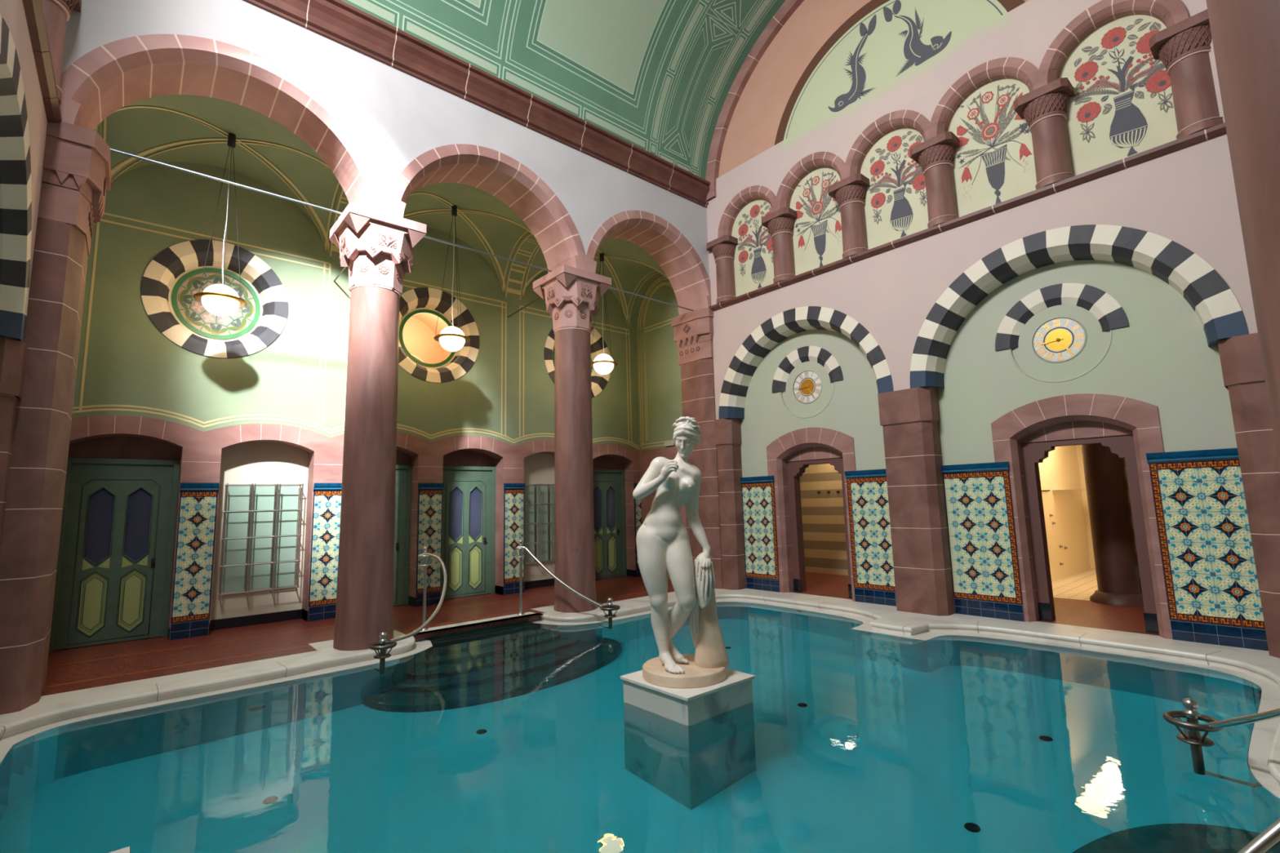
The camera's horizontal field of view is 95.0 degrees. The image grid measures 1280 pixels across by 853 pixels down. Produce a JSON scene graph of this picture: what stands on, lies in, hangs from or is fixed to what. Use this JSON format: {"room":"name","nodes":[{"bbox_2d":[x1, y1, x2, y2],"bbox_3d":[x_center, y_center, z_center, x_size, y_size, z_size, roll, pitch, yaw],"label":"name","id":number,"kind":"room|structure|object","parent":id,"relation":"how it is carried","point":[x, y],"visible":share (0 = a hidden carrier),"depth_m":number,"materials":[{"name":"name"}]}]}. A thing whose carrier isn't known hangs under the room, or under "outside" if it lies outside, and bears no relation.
{"room":"spa","nodes":[
{"label":"spa","id":0,"kind":"room"},
{"bbox_2d":[0,0,47,340],"bbox_3d":[-3.340,-3.378,2.705,0.350,10.850,7.360,5,-10,-41],"label":"wall","id":1,"kind":"structure","parent":0,"point":[12,11],"depth_m":4.81,"materials":[{"name":"pink paint"}]},
{"bbox_2d":[0,336,26,552],"bbox_3d":[-5.575,0.829,4.895,0.395,3.170,0.450,5,-10,-41],"label":"wall pier","id":2,"kind":"object","parent":1,"relation":"attached to","point":[13,353],"visible":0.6,"depth_m":5.01,"materials":[{"name":"brown stone"}]},
{"bbox_2d":[0,13,31,342],"bbox_3d":[-4.526,-1.781,3.929,0.372,1.710,3.420,5,-10,-41],"label":"arch","id":3,"kind":"object","parent":1,"relation":"attached to","point":[15,184],"visible":0.98,"depth_m":4.78,"materials":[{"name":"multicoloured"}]},
{"bbox_2d":[22,0,62,123],"bbox_3d":[-4.980,-3.006,4.792,0.250,0.120,2.010,5,-10,-41],"label":"ledge","id":4,"kind":"object","parent":1,"relation":"attached to","point":[33,9],"visible":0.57,"depth_m":4.76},
{"bbox_2d":[42,0,81,105],"bbox_3d":[-5.486,-3.610,5.335,0.513,1.250,0.580,5,-10,-41],"label":"column","id":5,"kind":"structure","parent":4,"relation":"on","point":[57,13],"depth_m":5.35,"materials":[{"name":"stone"}]},
{"bbox_2d":[69,162,639,628],"bbox_3d":[-3.750,-0.379,10.523,9.965,6.900,0.384,5,-10,-41],"label":"wall","id":6,"kind":"structure","parent":0,"point":[126,366],"depth_m":9.08,"materials":[{"name":"green"}]},
{"bbox_2d":[169,482,219,639],"bbox_3d":[-6.014,1.789,7.928,0.426,2.055,0.068,5,-10,-41],"label":"tile panel","id":7,"kind":"object","parent":6,"relation":"attached to","point":[194,554],"visible":1,"depth_m":7.92,"materials":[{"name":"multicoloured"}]},
{"bbox_2d":[141,239,288,358],"bbox_3d":[-6.162,-1.827,8.580,1.728,1.728,0.288,5,-10,-41],"label":"wall medallion","id":8,"kind":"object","parent":6,"relation":"in","point":[170,282],"depth_m":8.55,"materials":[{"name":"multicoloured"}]},
{"bbox_2d":[307,483,342,622],"bbox_3d":[-4.796,1.892,8.975,0.426,2.055,0.068,5,-10,-41],"label":"tile panel","id":9,"kind":"object","parent":6,"relation":"attached to","point":[326,504],"visible":0.99,"depth_m":8.96,"materials":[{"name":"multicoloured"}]},
{"bbox_2d":[55,436,636,650],"bbox_3d":[-3.582,1.663,10.361,9.670,2.800,0.390,5,-10,-41],"label":"niches","id":10,"kind":"object","parent":6,"relation":"in","point":[258,462],"visible":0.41,"depth_m":8.81,"materials":[{"name":"beige paint"}]},
{"bbox_2d":[48,457,180,652],"bbox_3d":[-6.858,1.617,7.697,1.170,2.380,0.100,5,-10,-41],"label":"door","id":11,"kind":"structure","parent":10,"relation":"attached to","point":[115,562],"depth_m":7.69,"materials":[{"name":"green paint"}]},
{"bbox_2d":[217,483,304,595],"bbox_3d":[-5.587,1.630,8.685,0.990,1.558,0.228,5,-10,-41],"label":"wall rack","id":12,"kind":"object","parent":10,"relation":"attached to","point":[237,499],"visible":1,"depth_m":8.69,"materials":[{"name":"silver metal"}]},
{"bbox_2d":[393,464,412,605],"bbox_3d":[-4.429,1.823,9.785,1.170,2.380,0.100,5,-10,-41],"label":"door","id":13,"kind":"structure","parent":10,"relation":"attached to","point":[403,473],"depth_m":10.07,"materials":[{"name":"green paint"}]},
{"bbox_2d":[440,466,495,599],"bbox_3d":[-3.214,1.926,10.829,1.170,2.380,0.100,5,-10,-41],"label":"door","id":14,"kind":"structure","parent":10,"relation":"attached to","point":[468,492],"depth_m":10.87,"materials":[{"name":"green paint"}]},
{"bbox_2d":[524,484,555,564],"bbox_3d":[-1.940,1.939,11.820,0.990,1.558,0.228,5,-10,-41],"label":"wall rack","id":15,"kind":"object","parent":10,"relation":"attached to","point":[540,549],"visible":0.56,"depth_m":11.78,"materials":[{"name":"silver metal"}]},
{"bbox_2d":[592,468,626,579],"bbox_3d":[-0.781,2.132,12.921,1.170,2.380,0.100,5,-10,-41],"label":"door","id":16,"kind":"structure","parent":10,"relation":"attached to","point":[609,485],"depth_m":13.03,"materials":[{"name":"green paint"}]},
{"bbox_2d":[416,483,444,607],"bbox_3d":[-3.585,1.995,10.016,0.426,2.055,0.068,5,-10,-41],"label":"tile panel","id":17,"kind":"object","parent":6,"relation":"attached to","point":[429,495],"visible":0.91,"depth_m":10.02,"materials":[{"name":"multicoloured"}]},
{"bbox_2d":[398,287,479,382],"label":"window","id":18,"kind":"structure","parent":6,"relation":"in","point":[424,357],"depth_m":10.89,"materials":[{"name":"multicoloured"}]},
{"bbox_2d":[503,483,525,595],"bbox_3d":[-2.367,2.098,11.063,0.426,2.055,0.068,5,-10,-41],"label":"tile panel","id":19,"kind":"object","parent":6,"relation":"attached to","point":[513,493],"visible":0.92,"depth_m":11.05,"materials":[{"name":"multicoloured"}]},
{"bbox_2d":[507,297,541,317],"bbox_3d":[-2.005,-2.301,10.893,0.024,0.104,1.821,5,-10,-41],"label":"rod","id":20,"kind":"object","parent":6,"relation":"attached to","point":[539,297],"visible":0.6,"depth_m":11.09,"materials":[{"name":"silver metal"}]},
{"bbox_2d":[544,326,610,397],"bbox_3d":[-1.394,-1.423,12.678,1.728,1.728,0.288,5,-10,-41],"label":"window","id":21,"kind":"structure","parent":6,"relation":"in","point":[598,381],"depth_m":12.89,"materials":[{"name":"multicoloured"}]},
{"bbox_2d":[633,483,642,577],"bbox_3d":[-0.015,2.298,13.085,0.211,2.055,0.068,5,-10,-41],"label":"tile panel","id":22,"kind":"object","parent":6,"relation":"attached to","point":[637,504],"visible":0.4,"depth_m":13.10,"materials":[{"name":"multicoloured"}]},
{"bbox_2d":[93,94,668,330],"bbox_3d":[-3.191,-3.202,9.986,9.750,1.065,1.838,5,-10,-41],"label":"ceiling","id":23,"kind":"structure","parent":0,"point":[169,128],"depth_m":8.96,"materials":[{"name":"green"}]},
{"bbox_2d":[192,133,247,316],"bbox_3d":[-5.481,-2.700,7.774,0.580,2.544,0.580,5,-10,-41],"label":"pendant lamp","id":24,"kind":"object","parent":23,"relation":"hanging from","point":[219,300],"visible":1,"depth_m":7.56,"materials":[{"name":"beige"}]},
{"bbox_2d":[433,204,470,351],"bbox_3d":[-3.120,-2.500,9.803,0.580,2.542,0.580,5,-10,-41],"label":"pendant lamp","id":25,"kind":"object","parent":23,"relation":"hanging from","point":[452,339],"visible":0.99,"depth_m":9.57,"materials":[{"name":"beige"}]},
{"bbox_2d":[591,252,617,374],"bbox_3d":[-0.751,-2.298,11.839,0.580,2.541,0.580,5,-10,-41],"label":"pendant lamp","id":26,"kind":"object","parent":23,"relation":"hanging from","point":[603,364],"visible":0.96,"depth_m":11.59,"materials":[{"name":"beige"}]},
{"bbox_2d":[61,0,709,277],"bbox_3d":[-2.393,-3.998,9.059,9.550,3.060,0.780,5,-10,-41],"label":"wall","id":27,"kind":"structure","parent":0,"point":[401,117],"depth_m":7.74,"materials":[{"name":"paint"}]},
{"bbox_2d":[60,33,388,205],"bbox_3d":[-4.711,-3.639,6.970,3.105,1.266,0.800,5,-10,-41],"label":"arch","id":28,"kind":"object","parent":27,"relation":"attached to","point":[113,76],"visible":0.95,"depth_m":6.76,"materials":[{"name":"pink stone"}]},
{"bbox_2d":[243,0,710,208],"bbox_3d":[-2.203,-4.933,8.923,9.260,0.470,0.480,5,-10,-41],"label":"crown molding","id":29,"kind":"structure","parent":27,"relation":"attached to","point":[339,21],"depth_m":8.52,"materials":[{"name":"brown"}]},
{"bbox_2d":[389,143,585,270],"bbox_3d":[-2.350,-3.439,8.999,3.105,1.266,0.800,5,-10,-41],"label":"arch","id":30,"kind":"object","parent":27,"relation":"attached to","point":[494,172],"visible":0.96,"depth_m":9.13,"materials":[{"name":"pink stone"}]},
{"bbox_2d":[586,210,711,306],"bbox_3d":[0.019,-3.238,11.036,3.105,1.266,0.800,5,-10,-41],"label":"arch","id":31,"kind":"object","parent":27,"relation":"attached to","point":[684,268],"visible":0.94,"depth_m":11.35,"materials":[{"name":"pink stone"}]},
{"bbox_2d":[342,0,785,179],"bbox_3d":[0.131,-6.976,6.270,9.460,2.985,7.290,5,-10,-41],"label":"ceiling","id":32,"kind":"structure","parent":0,"point":[657,76],"depth_m":9.99,"materials":[{"name":"green"}]},
{"bbox_2d":[705,0,804,199],"bbox_3d":[3.714,-6.565,9.333,0.140,3.260,7.360,5,-10,-41],"label":"rib","id":33,"kind":"object","parent":32,"relation":"attached to","point":[788,7],"visible":0.98,"depth_m":11.36,"materials":[{"name":"red stone"}]},
{"bbox_2d":[41,568,1159,696],"bbox_3d":[2.034,2.729,8.510,16.500,0.061,10.300,5,-10,-41],"label":"floor","id":34,"kind":"structure","parent":0,"point":[70,669],"depth_m":7.75,"materials":[{"name":"red tile"}]},
{"bbox_2d":[368,546,447,668],"bbox_3d":[-2.764,2.277,7.229,0.560,1.466,1.665,-2,-7,2],"label":"handrail","id":35,"kind":"object","parent":34,"relation":"on","point":[381,644],"visible":0.99,"depth_m":7.08,"materials":[{"name":"silver metal"}]},
{"bbox_2d":[413,612,534,632],"bbox_3d":[-2.313,2.788,8.396,1.780,0.001,0.180,5,-10,-41],"label":"threshold strip","id":36,"kind":"object","parent":34,"relation":"on","point":[525,613],"visible":0.83,"depth_m":8.37,"materials":[{"name":"stone"}]},
{"bbox_2d":[514,540,620,625],"bbox_3d":[-1.089,2.427,8.730,1.664,1.466,0.306,-4,-8,18],"label":"handrail","id":37,"kind":"object","parent":34,"relation":"on","point":[610,606],"visible":1,"depth_m":8.71,"materials":[{"name":"silver metal"}]},
{"bbox_2d":[1080,443,1143,606],"bbox_3d":[7.059,1.057,8.870,0.720,3.100,0.720,5,-10,-41],"label":"round column","id":38,"kind":"structure","parent":34,"relation":"on","point":[1110,522],"depth_m":8.65,"materials":[{"name":"brown stone"}]},
{"bbox_2d":[0,588,1279,786],"bbox_3d":[1.345,2.226,4.276,9.915,0.101,11.545,5,-10,-41],"label":"pool deck","id":39,"kind":"object","parent":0,"point":[55,708],"visible":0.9,"depth_m":6.35,"materials":[{"name":"stone"}]},
{"bbox_2d":[0,120,111,715],"bbox_3d":[-5.854,-0.197,5.493,0.980,5.370,0.950,5,-10,-41],"label":"pier","id":40,"kind":"object","parent":39,"relation":"on","point":[77,175],"visible":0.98,"depth_m":5.38,"materials":[{"name":"brown stone"}]},
{"bbox_2d":[59,94,84,127],"bbox_3d":[-5.839,-3.005,5.897,0.344,0.320,0.812,5,-10,-41],"label":"block","id":41,"kind":"object","parent":40,"relation":"on","point":[70,109],"visible":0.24,"depth_m":5.67,"materials":[{"name":"pink stone"}]},
{"bbox_2d":[308,630,411,653],"bbox_3d":[-3.504,2.700,7.370,1.050,0.024,0.620,5,-10,-41],"label":"slab","id":42,"kind":"object","parent":39,"relation":"on","point":[326,646],"visible":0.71,"depth_m":7.17,"materials":[{"name":"stone"}]},
{"bbox_2d":[329,202,426,650],"bbox_3d":[-3.453,-0.004,7.538,0.950,5.385,0.950,5,-10,-41],"label":"column","id":43,"kind":"structure","parent":42,"relation":"on","point":[376,246],"depth_m":7.31,"materials":[{"name":"stone"}]},
{"bbox_2d":[360,192,406,217],"bbox_3d":[-3.518,-2.808,7.891,0.447,0.320,0.812,5,-10,-41],"label":"block","id":44,"kind":"object","parent":43,"relation":"on","point":[387,203],"visible":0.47,"depth_m":7.58,"materials":[{"name":"pink stone"}]},
{"bbox_2d":[110,148,342,214],"bbox_3d":[-4.697,-2.828,6.874,2.710,0.040,0.038,5,-10,-41],"label":"rod","id":45,"kind":"object","parent":44,"relation":"attached to","point":[111,149],"visible":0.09,"depth_m":6.75,"materials":[{"name":"silver metal"}]},
{"bbox_2d":[423,235,551,271],"bbox_3d":[-2.336,-2.628,8.904,2.730,0.040,0.038,5,-10,-41],"label":"rod","id":46,"kind":"object","parent":44,"relation":"attached to","point":[424,236],"visible":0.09,"depth_m":8.88,"materials":[{"name":"silver metal"}]},
{"bbox_2d":[531,603,606,613],"bbox_3d":[-1.135,2.901,9.406,1.050,0.024,0.620,5,-10,-41],"label":"slab","id":47,"kind":"object","parent":39,"relation":"on","point":[549,609],"visible":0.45,"depth_m":9.21,"materials":[{"name":"stone"}]},
{"bbox_2d":[533,264,611,613],"bbox_3d":[-1.084,0.197,9.574,0.950,5.385,0.950,5,-10,-41],"label":"column","id":48,"kind":"structure","parent":47,"relation":"on","point":[571,294],"depth_m":9.34,"materials":[{"name":"stone"}]},
{"bbox_2d":[547,255,596,273],"bbox_3d":[-1.150,-2.607,9.927,0.447,0.320,0.812,5,-10,-41],"label":"block","id":49,"kind":"object","parent":48,"relation":"on","point":[585,263],"visible":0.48,"depth_m":9.62,"materials":[{"name":"pink stone"}]},
{"bbox_2d":[0,600,1279,852],"bbox_3d":[0.486,3.095,5.102,9.730,1.370,8.900,5,-10,-41],"label":"basin","id":50,"kind":"object","parent":39,"relation":"in","point":[1264,731],"visible":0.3,"depth_m":5.53,"materials":[{"name":"white stone"}]},
{"bbox_2d":[424,620,528,639],"bbox_3d":[-1.780,3.458,7.679,3.520,1.412,2.040,5,-10,-41],"label":"stairs","id":51,"kind":"structure","parent":50,"relation":"on","point":[475,629],"depth_m":8.28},
{"bbox_2d":[0,601,1279,852],"bbox_3d":[0.411,3.111,5.008,8.689,1.417,8.454,5,-10,-41],"label":"pool water","id":52,"kind":"object","parent":50,"relation":"in","point":[523,737],"visible":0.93,"depth_m":4.05,"materials":[{"name":"liquid"}]},
{"bbox_2d":[620,668,755,726],"bbox_3d":[0.434,2.984,5.074,0.840,1.585,0.840,5,-10,-41],"label":"pedestal","id":53,"kind":"object","parent":50,"relation":"in","point":[688,707],"visible":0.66,"depth_m":4.86,"materials":[{"name":"stone"}]},
{"bbox_2d":[632,416,728,688],"bbox_3d":[0.363,1.054,5.335,0.739,2.306,0.739,-8,-10,40],"label":"statue","id":54,"kind":"object","parent":53,"relation":"on","point":[664,549],"visible":1,"depth_m":5.20,"materials":[{"name":"stone"}]},
{"bbox_2d":[688,553,715,647],"bbox_3d":[0.557,1.550,5.216,0.227,0.828,0.216,0,-7,-7],"label":"drapery","id":55,"kind":"object","parent":54,"relation":"hanging from","point":[702,617],"depth_m":5.18,"materials":[{"name":"stone"}]},
{"bbox_2d":[671,307,722,589],"bbox_3d":[1.177,0.399,11.536,0.400,5.370,0.950,5,-10,-41],"label":"pier","id":56,"kind":"object","parent":39,"relation":"on","point":[693,331],"visible":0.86,"depth_m":11.45,"materials":[{"name":"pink stone"}]},
{"bbox_2d":[677,295,711,315],"bbox_3d":[1.178,-2.410,11.928,0.344,0.320,0.812,5,-10,-41],"label":"block","id":57,"kind":"object","parent":56,"relation":"on","point":[704,302],"visible":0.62,"depth_m":11.74,"materials":[{"name":"pink stone"}]},
{"bbox_2d":[609,287,693,311],"bbox_3d":[0.052,-2.425,10.956,2.780,0.040,0.038,5,-10,-41],"label":"rod","id":58,"kind":"object","parent":57,"relation":"attached to","point":[610,287],"visible":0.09,"depth_m":11.07,"materials":[{"name":"silver metal"}]},
{"bbox_2d":[1163,697,1279,761],"bbox_3d":[3.732,1.601,3.203,0.306,1.466,1.664,0,-7,-10],"label":"handrail","id":59,"kind":"object","parent":39,"relation":"on","point":[1193,738],"visible":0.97,"depth_m":3.79,"materials":[{"name":"silver metal"}]},
{"bbox_2d":[1205,0,1279,473],"bbox_3d":[1.864,-0.914,1.442,0.950,5.385,0.950,5,-10,-41],"label":"column","id":60,"kind":"structure","parent":39,"relation":"on","point":[1246,33],"depth_m":1.50,"materials":[{"name":"stone"}]},
{"bbox_2d":[1237,817,1279,852],"bbox_3d":[1.996,1.462,1.771,1.665,1.466,0.558,-2,-7,6],"label":"handrail","id":61,"kind":"object","parent":39,"relation":"on","point":[1269,837],"visible":1,"depth_m":2.01,"materials":[{"name":"silver metal"}]},
{"bbox_2d":[636,275,686,579],"bbox_3d":[0.365,-0.161,13.034,0.012,6.900,2.430,5,-10,-41],"label":"wall","id":62,"kind":"structure","parent":0,"point":[659,370],"depth_m":13.11,"materials":[{"name":"green"}]},
{"bbox_2d":[664,440,675,446],"bbox_3d":[0.636,0.362,12.638,0.050,0.114,0.287,5,-10,-41],"label":"wall box","id":63,"kind":"object","parent":62,"relation":"attached to","point":[667,443],"visible":0.86,"depth_m":12.61,"materials":[{"name":"green paint"}]},
{"bbox_2d":[800,444,1142,592],"bbox_3d":[6.319,1.346,11.386,6.650,3.200,8.900,5,-10,-41],"label":"wall","id":64,"kind":"structure","parent":0,"point":[824,544],"depth_m":12.44,"materials":[{"name":"paint"}]},
{"bbox_2d":[1041,488,1085,491],"bbox_3d":[8.166,1.232,11.324,2.750,0.023,0.250,5,-10,-41],"label":"towel shelf","id":65,"kind":"object","parent":64,"relation":"attached to","point":[1083,489],"visible":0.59,"depth_m":11.16,"materials":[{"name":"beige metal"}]},
{"bbox_2d":[706,0,1257,477],"bbox_3d":[4.251,-3.354,8.921,0.710,12.000,9.160,5,-10,-41],"label":"wall","id":66,"kind":"structure","parent":0,"point":[1187,197],"depth_m":7.78,"materials":[{"name":"pink paint"}]},
{"bbox_2d":[714,417,746,590],"bbox_3d":[1.726,1.440,11.105,0.395,3.170,0.350,5,-10,-41],"label":"wall pier","id":67,"kind":"object","parent":66,"relation":"attached to","point":[727,431],"visible":1,"depth_m":11.00,"materials":[{"name":"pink stone"}]},
{"bbox_2d":[731,198,773,296],"bbox_3d":[2.160,-3.382,11.059,0.008,1.900,1.093,5,-10,-41],"label":"panel","id":68,"kind":"object","parent":66,"relation":"attached to","point":[753,265],"visible":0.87,"depth_m":11.10,"materials":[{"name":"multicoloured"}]},
{"bbox_2d":[740,475,780,592],"bbox_3d":[2.188,1.944,10.738,0.068,2.055,0.756,5,-10,-41],"label":"tile panel","id":69,"kind":"object","parent":66,"relation":"attached to","point":[760,532],"visible":1,"depth_m":10.72,"materials":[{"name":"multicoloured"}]},
{"bbox_2d":[718,306,893,418],"bbox_3d":[2.745,-1.164,10.179,0.372,1.710,3.420,5,-10,-41],"label":"arch","id":70,"kind":"object","parent":66,"relation":"attached to","point":[742,367],"visible":0.98,"depth_m":10.32,"materials":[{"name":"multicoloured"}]},
{"bbox_2d":[779,361,835,417],"bbox_3d":[2.908,-0.692,10.237,0.047,1.104,1.104,5,-10,-41],"label":"wall clock","id":71,"kind":"object","parent":66,"relation":"attached to","point":[809,388],"visible":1,"depth_m":10.23,"materials":[{"name":"green paint"}]},
{"bbox_2d":[772,346,843,392],"bbox_3d":[2.892,-1.045,10.276,0.055,0.710,1.420,5,-10,-41],"label":"striped eyebrow","id":72,"kind":"object","parent":66,"relation":"attached to","point":[821,356],"visible":1,"depth_m":10.28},
{"bbox_2d":[766,427,856,601],"bbox_3d":[3.052,1.444,10.097,0.379,2.840,1.720,5,-10,-41],"label":"door surround","id":73,"kind":"object","parent":66,"relation":"attached to","point":[782,448],"visible":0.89,"depth_m":10.37,"materials":[{"name":"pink stone"}]},
{"bbox_2d":[789,166,843,275],"bbox_3d":[3.038,-3.532,10.054,0.007,1.900,1.080,5,-10,-41],"label":"panel","id":74,"kind":"object","parent":66,"relation":"attached to","point":[817,237],"visible":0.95,"depth_m":10.07,"materials":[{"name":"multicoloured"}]},
{"bbox_2d":[786,446,852,598],"bbox_3d":[3.153,1.572,10.166,0.201,2.600,1.200,5,-10,-41],"label":"frame","id":75,"kind":"object","parent":66,"relation":"attached to","point":[797,464],"visible":0.53,"depth_m":10.43,"materials":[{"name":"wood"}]},
{"bbox_2d":[844,468,896,606],"bbox_3d":[3.635,1.696,9.079,0.068,2.055,0.846,5,-10,-41],"label":"tile panel","id":76,"kind":"object","parent":66,"relation":"attached to","point":[873,578],"visible":0.84,"depth_m":9.13,"materials":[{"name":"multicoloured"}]},
{"bbox_2d":[718,0,1028,177],"bbox_3d":[3.730,-6.449,9.330,0.063,3.426,7.259,5,-10,-41],"label":"panel","id":77,"kind":"object","parent":66,"relation":"attached to","point":[787,96],"visible":0.93,"depth_m":9.69,"materials":[{"name":"pink paint"}]},
{"bbox_2d":[827,14,876,111],"bbox_3d":[3.446,-5.862,9.554,0.001,1.291,0.932,5,-10,-41],"label":"painted dolphin","id":78,"kind":"object","parent":77,"relation":"attached to","point":[859,75],"visible":1,"depth_m":9.47,"materials":[{"name":"grey"}]},
{"bbox_2d":[883,0,951,76],"bbox_3d":[4.130,-5.993,8.771,0.001,1.268,0.931,5,-10,-41],"label":"painted dolphin","id":79,"kind":"object","parent":77,"relation":"attached to","point":[917,52],"visible":1,"depth_m":8.77,"materials":[{"name":"grey"}]},
{"bbox_2d":[860,127,928,249],"bbox_3d":[3.924,-3.684,9.037,0.008,1.900,1.093,5,-10,-41],"label":"panel","id":80,"kind":"object","parent":66,"relation":"attached to","point":[895,205],"visible":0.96,"depth_m":9.05,"materials":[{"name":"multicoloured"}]},
{"bbox_2d":[877,386,955,616],"bbox_3d":[4.003,1.050,8.495,0.395,3.170,0.720,5,-10,-41],"label":"wall pier","id":81,"kind":"object","parent":66,"relation":"attached to","point":[922,563],"visible":1,"depth_m":8.34,"materials":[{"name":"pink stone"}]},
{"bbox_2d":[707,122,1226,311],"bbox_3d":[3.828,-2.706,8.857,0.250,0.120,7.360,5,-10,-41],"label":"ledge","id":82,"kind":"object","parent":66,"relation":"attached to","point":[1219,130],"visible":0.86,"depth_m":7.62,"materials":[{"name":"brown"}]},
{"bbox_2d":[706,235,737,303],"bbox_3d":[1.673,-3.003,11.488,0.513,1.250,0.580,5,-10,-41],"label":"column","id":83,"kind":"structure","parent":82,"relation":"on","point":[722,248],"depth_m":11.33,"materials":[{"name":"stone"}]},
{"bbox_2d":[717,185,776,238],"bbox_3d":[2.054,-4.087,11.107,0.206,0.795,1.390,5,-10,-41],"label":"arch","id":84,"kind":"object","parent":83,"relation":"on","point":[748,194],"visible":0.94,"depth_m":11.22,"materials":[{"name":"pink stone"}]},
{"bbox_2d":[761,207,797,283],"bbox_3d":[2.555,-3.154,10.477,0.513,1.250,0.580,5,-10,-41],"label":"column","id":85,"kind":"structure","parent":82,"relation":"on","point":[780,223],"depth_m":10.32,"materials":[{"name":"stone"}]},
{"bbox_2d":[775,151,845,210],"bbox_3d":[2.949,-4.240,10.081,0.206,0.795,1.350,5,-10,-41],"label":"arch","id":86,"kind":"object","parent":85,"relation":"on","point":[812,162],"visible":0.93,"depth_m":10.17,"materials":[{"name":"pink stone"}]},
{"bbox_2d":[827,173,870,258],"bbox_3d":[3.437,-3.304,9.466,0.513,1.250,0.580,5,-10,-41],"label":"column","id":87,"kind":"structure","parent":82,"relation":"on","point":[849,193],"depth_m":9.32,"materials":[{"name":"stone"}]},
{"bbox_2d":[844,109,931,177],"bbox_3d":[3.830,-4.391,9.070,0.206,0.795,1.350,5,-10,-41],"label":"arch","id":88,"kind":"object","parent":87,"relation":"on","point":[892,121],"visible":0.93,"depth_m":9.12,"materials":[{"name":"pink stone"}]},
{"bbox_2d":[910,131,959,228],"bbox_3d":[4.319,-3.455,8.455,0.513,1.250,0.580,5,-10,-41],"label":"column","id":89,"kind":"structure","parent":82,"relation":"on","point":[935,155],"depth_m":8.31,"materials":[{"name":"stone"}]},
{"bbox_2d":[929,57,1040,137],"bbox_3d":[4.712,-4.542,8.059,0.206,0.795,1.350,5,-10,-41],"label":"arch","id":90,"kind":"object","parent":89,"relation":"on","point":[1020,69],"visible":0.92,"depth_m":8.07,"materials":[{"name":"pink stone"}]},
{"bbox_2d":[1013,77,1075,189],"bbox_3d":[5.200,-3.606,7.444,0.513,1.250,0.580,5,-10,-41],"label":"column","id":91,"kind":"structure","parent":82,"relation":"on","point":[1044,108],"depth_m":7.30,"materials":[{"name":"stone"}]},
{"bbox_2d":[1038,0,1188,86],"bbox_3d":[5.607,-4.695,7.033,0.206,0.795,1.390,5,-10,-41],"label":"arch","id":92,"kind":"object","parent":91,"relation":"on","point":[1104,11],"visible":0.93,"depth_m":7.09,"materials":[{"name":"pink stone"}]},
{"bbox_2d":[1148,8,1223,139],"bbox_3d":[6.079,-3.757,6.437,0.513,1.250,0.580,5,-10,-41],"label":"column","id":93,"kind":"structure","parent":82,"relation":"on","point":[1183,47],"depth_m":6.32,"materials":[{"name":"stone"}]},
{"bbox_2d":[941,461,1024,622],"bbox_3d":[4.618,1.528,7.952,0.068,2.055,0.856,5,-10,-41],"label":"tile panel","id":94,"kind":"object","parent":66,"relation":"attached to","point":[985,569],"visible":1,"depth_m":7.93,"materials":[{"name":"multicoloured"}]},
{"bbox_2d":[947,78,1036,217],"bbox_3d":[4.802,-3.834,8.032,0.007,1.900,1.080,5,-10,-41],"label":"panel","id":95,"kind":"object","parent":66,"relation":"attached to","point":[993,162],"visible":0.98,"depth_m":8.03,"materials":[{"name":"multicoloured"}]},
{"bbox_2d":[1008,304,1112,382],"bbox_3d":[5.322,-1.105,7.470,0.047,1.104,1.104,5,-10,-41],"label":"wall clock","id":96,"kind":"object","parent":66,"relation":"attached to","point":[1062,342],"visible":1,"depth_m":7.46,"materials":[{"name":"green paint"}]},
{"bbox_2d":[995,283,1128,351],"bbox_3d":[5.305,-1.458,7.508,0.055,0.710,1.420,5,-10,-41],"label":"striped eyebrow","id":97,"kind":"object","parent":66,"relation":"attached to","point":[1110,314],"visible":1,"depth_m":7.46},
{"bbox_2d":[910,224,1248,388],"bbox_3d":[5.142,-1.574,7.431,0.372,1.710,3.420,5,-10,-41],"label":"arch","id":98,"kind":"object","parent":66,"relation":"attached to","point":[1220,315],"visible":1,"depth_m":7.12,"materials":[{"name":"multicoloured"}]},
{"bbox_2d":[991,393,1172,639],"bbox_3d":[5.495,1.026,7.296,0.379,2.840,1.720,5,-10,-41],"label":"door surround","id":99,"kind":"object","parent":66,"relation":"attached to","point":[1140,417],"visible":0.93,"depth_m":7.28,"materials":[{"name":"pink stone"}]},
{"bbox_2d":[1020,421,1159,634],"bbox_3d":[5.596,1.154,7.365,0.201,2.600,1.200,5,-10,-41],"label":"frame","id":100,"kind":"object","parent":66,"relation":"attached to","point":[1036,446],"visible":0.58,"depth_m":7.48,"materials":[{"name":"red stone"}]},
{"bbox_2d":[1058,14,1177,175],"bbox_3d":[5.687,-3.986,7.015,0.008,1.900,1.093,5,-10,-41],"label":"panel","id":101,"kind":"object","parent":66,"relation":"attached to","point":[1121,106],"visible":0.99,"depth_m":7.01,"materials":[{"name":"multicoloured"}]},
{"bbox_2d":[1146,448,1268,651],"bbox_3d":[6.062,1.280,6.297,0.068,2.055,0.756,5,-10,-41],"label":"tile panel","id":102,"kind":"object","parent":66,"relation":"attached to","point":[1213,597],"visible":0.99,"depth_m":6.29,"materials":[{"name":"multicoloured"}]},
{"bbox_2d":[1217,333,1279,657],"bbox_3d":[6.305,0.656,5.855,0.395,3.170,0.430,5,-10,-41],"label":"wall pier","id":103,"kind":"object","parent":66,"relation":"attached to","point":[1241,359],"visible":0.95,"depth_m":5.83,"materials":[{"name":"brown stone"}]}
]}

